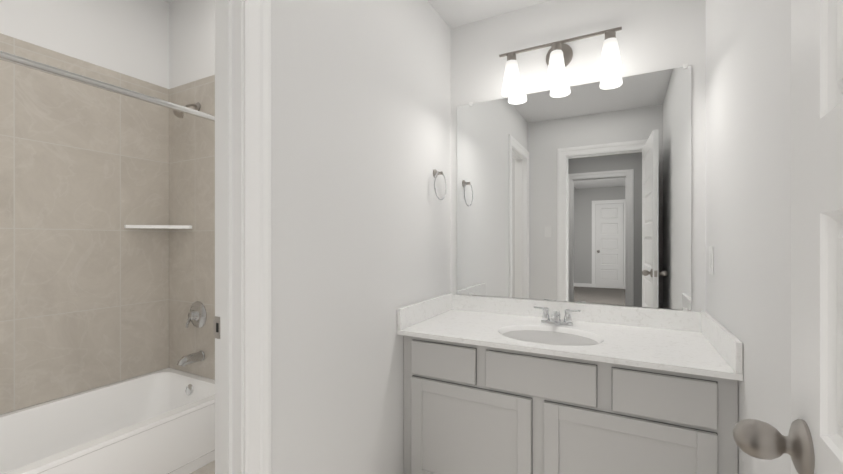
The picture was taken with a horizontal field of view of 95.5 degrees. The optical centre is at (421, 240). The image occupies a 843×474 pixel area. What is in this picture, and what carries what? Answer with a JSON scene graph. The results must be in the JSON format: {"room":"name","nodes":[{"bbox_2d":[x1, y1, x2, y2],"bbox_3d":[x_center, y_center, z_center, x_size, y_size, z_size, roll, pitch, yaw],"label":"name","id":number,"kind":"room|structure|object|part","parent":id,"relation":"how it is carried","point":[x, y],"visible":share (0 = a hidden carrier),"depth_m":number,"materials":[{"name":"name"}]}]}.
{"room":"bathroom","nodes":[
{"label":"bathroom","id":0,"kind":"room"},
{"bbox_2d":[0,0,168,413],"bbox_3d":[-2.369,-0.265,1.933,0.130,3.130,2.278,0,0,28],"label":"wall","id":1,"kind":"structure","parent":0,"point":[128,36],"depth_m":2.44,"materials":[{"name":"white paint"}]},
{"bbox_2d":[0,33,168,414],"bbox_3d":[-2.194,-0.086,2.118,0.008,2.027,1.528,0,0,28],"label":"wall tile","id":2,"kind":"structure","parent":1,"relation":"attached to","point":[84,272],"depth_m":2.32,"materials":[{"name":"beige tile"}]},
{"bbox_2d":[124,225,191,228],"bbox_3d":[-1.779,-0.091,2.594,0.280,0.022,0.280,0,0,28],"label":"corner shelf","id":3,"kind":"object","parent":1,"relation":"attached to","point":[160,226],"visible":0.88,"depth_m":2.60,"materials":[{"name":"stone"}]},
{"bbox_2d":[169,0,214,88],"bbox_3d":[-1.031,-0.265,2.442,1.763,3.130,0.130,0,0,28],"label":"wall","id":4,"kind":"structure","parent":0,"point":[191,40],"depth_m":2.67,"materials":[{"name":"white paint"}]},
{"bbox_2d":[169,75,214,379],"bbox_3d":[-1.437,-0.087,2.578,0.903,2.027,0.008,0,0,28],"label":"wall tile","id":5,"kind":"structure","parent":4,"relation":"attached to","point":[192,201],"depth_m":2.65,"materials":[{"name":"beige tile"}]},
{"bbox_2d":[0,51,214,121],"bbox_3d":[-1.462,-0.706,1.728,0.060,0.060,1.517,0,0,28],"label":"curtain rod","id":6,"kind":"object","parent":5,"relation":"attached to","point":[28,63],"visible":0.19,"depth_m":1.72,"materials":[{"name":"silver metal"}]},
{"bbox_2d":[173,102,199,118],"bbox_3d":[-1.571,-0.876,2.555,0.068,0.142,0.156,0,0,28],"label":"shower head","id":7,"kind":"object","parent":5,"relation":"attached to","point":[196,105],"visible":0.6,"depth_m":2.55},
{"bbox_2d":[177,350,204,366],"bbox_3d":[-1.533,0.786,2.532,0.072,0.075,0.162,0,0,28],"label":"tub spout","id":8,"kind":"object","parent":5,"relation":"attached to","point":[191,358],"visible":1,"depth_m":2.52,"materials":[{"name":"silver metal"}]},
{"bbox_2d":[185,301,206,327],"bbox_3d":[-1.543,0.508,2.587,0.180,0.180,0.075,0,0,28],"label":"tub valve","id":9,"kind":"object","parent":5,"relation":"attached to","point":[197,315],"visible":1,"depth_m":2.58,"materials":[{"name":"silver metal"}]},
{"bbox_2d":[190,460,214,473],"bbox_3d":[-0.576,1.350,1.657,3.562,0.100,2.660,0,0,28],"label":"floor","id":10,"kind":"structure","parent":0,"point":[209,468],"depth_m":2.17,"materials":[{"name":"tile"}]},
{"bbox_2d":[0,368,214,473],"bbox_3d":[-1.837,1.115,1.930,0.811,0.371,1.524,0,0,28],"label":"bathtub","id":11,"kind":"object","parent":10,"relation":"on","point":[162,421],"visible":0.9,"depth_m":2.13,"materials":[{"name":"white ceramic"}]},
{"bbox_2d":[397,293,742,473],"bbox_3d":[0.657,0.828,1.966,1.405,0.945,0.698,0,0,28],"label":"vanity unit","id":12,"kind":"object","parent":10,"relation":"on","point":[495,385],"visible":1,"depth_m":1.72,"materials":[{"name":"grey paint"}]},
{"bbox_2d":[397,293,742,380],"bbox_3d":[0.657,0.422,1.966,1.405,0.133,0.698,0,0,28],"label":"countertop","id":13,"kind":"structure","parent":12,"relation":"on","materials":[{"name":"stone"}]},
{"bbox_2d":[498,325,603,345],"bbox_3d":[0.629,0.523,1.897,0.500,0.117,0.390,0,0,28],"label":"sink basin","id":14,"kind":"object","parent":13,"relation":"in","point":[550,335],"depth_m":1.95,"materials":[{"name":"white ceramic"}]},
{"bbox_2d":[534,306,580,325],"bbox_3d":[0.732,0.421,2.093,0.250,0.088,0.152,0,0,28],"label":"faucet","id":15,"kind":"object","parent":13,"relation":"on","point":[555,320],"depth_m":2.11,"materials":[{"name":"silver metal"}]},
{"bbox_2d":[271,0,450,473],"bbox_3d":[-0.231,-0.265,1.931,0.130,3.130,1.592,0,0,28],"label":"wall","id":16,"kind":"structure","parent":0,"point":[360,153],"depth_m":1.66,"materials":[{"name":"white paint"}]},
{"bbox_2d":[215,0,270,473],"bbox_3d":[-0.772,0.108,0.905,0.172,2.385,0.890,0,0,28],"label":"door frame","id":17,"kind":"structure","parent":16,"relation":"attached to","point":[243,230],"depth_m":1.20,"materials":[{"name":"white paint"}]},
{"bbox_2d":[213,316,219,338],"bbox_3d":[-0.655,0.281,1.237,0.034,0.070,0.015,0,0,28],"label":"strike plate","id":18,"kind":"object","parent":17,"relation":"attached to","point":[216,326],"visible":0.95,"depth_m":1.23,"materials":[{"name":"grey metal"}]},
{"bbox_2d":[433,169,446,199],"bbox_3d":[0.105,-0.345,2.371,0.052,0.195,0.178,0,0,28],"label":"towel ring","id":19,"kind":"object","parent":16,"relation":"attached to","point":[435,173],"visible":1,"depth_m":2.36,"materials":[{"name":"grey metal"}]},
{"bbox_2d":[428,0,550,27],"bbox_3d":[-1.348,-1.488,-1.838,1.669,0.100,9.300,0,0,28],"label":"ceiling","id":20,"kind":"structure","parent":0,"point":[454,13],"depth_m":2.38,"materials":[{"name":"white paint"}]},
{"bbox_2d":[451,0,705,311],"bbox_3d":[0.851,-0.265,2.333,1.669,3.130,0.130,0,0,28],"label":"wall","id":21,"kind":"structure","parent":0,"point":[655,35],"depth_m":2.20,"materials":[{"name":"white paint"}]},
{"bbox_2d":[499,27,622,96],"bbox_3d":[0.783,-1.028,2.216,0.674,0.276,0.139,0,0,28],"label":"sconce","id":22,"kind":"object","parent":21,"relation":"attached to","point":[559,55],"visible":1,"depth_m":2.17,"materials":[{"name":"white glass"}]},
{"bbox_3d":[0.548,-0.990,2.329,0.120,0.199,0.120,0,0,28],"label":"lamp shade","id":23,"kind":"part","parent":22,"relation":"part of","materials":[{"name":"white glass"}]},
{"bbox_3d":[0.778,-0.990,2.208,0.120,0.199,0.120,0,0,28],"label":"lamp shade","id":24,"kind":"part","parent":22,"relation":"part of","materials":[{"name":"white glass"}]},
{"bbox_3d":[1.024,-0.989,2.078,0.120,0.199,0.120,0,0,28],"label":"lamp shade","id":25,"kind":"part","parent":22,"relation":"part of","materials":[{"name":"white glass"}]},
{"bbox_2d":[457,63,690,310],"bbox_3d":[0.815,-0.274,2.273,1.298,1.276,0.009,0,0,28],"label":"vanity mirror","id":26,"kind":"object","parent":21,"relation":"attached to","point":[580,193],"visible":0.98,"depth_m":2.21,"materials":[{"name":"clear glass"}]},
{"bbox_2d":[705,0,790,473],"bbox_3d":[0.469,-0.264,-0.043,0.130,3.130,4.430,0,0,28],"label":"wall","id":27,"kind":"structure","parent":0,"point":[748,174],"depth_m":1.24,"materials":[{"name":"white paint"}]},
{"bbox_2d":[733,0,842,473],"bbox_3d":[0.386,0.154,0.247,0.201,2.269,0.821,0,0,32],"label":"entry door","id":28,"kind":"structure","parent":27,"relation":"in","point":[811,442],"depth_m":0.51,"materials":[{"name":"white paint"}]}
]}

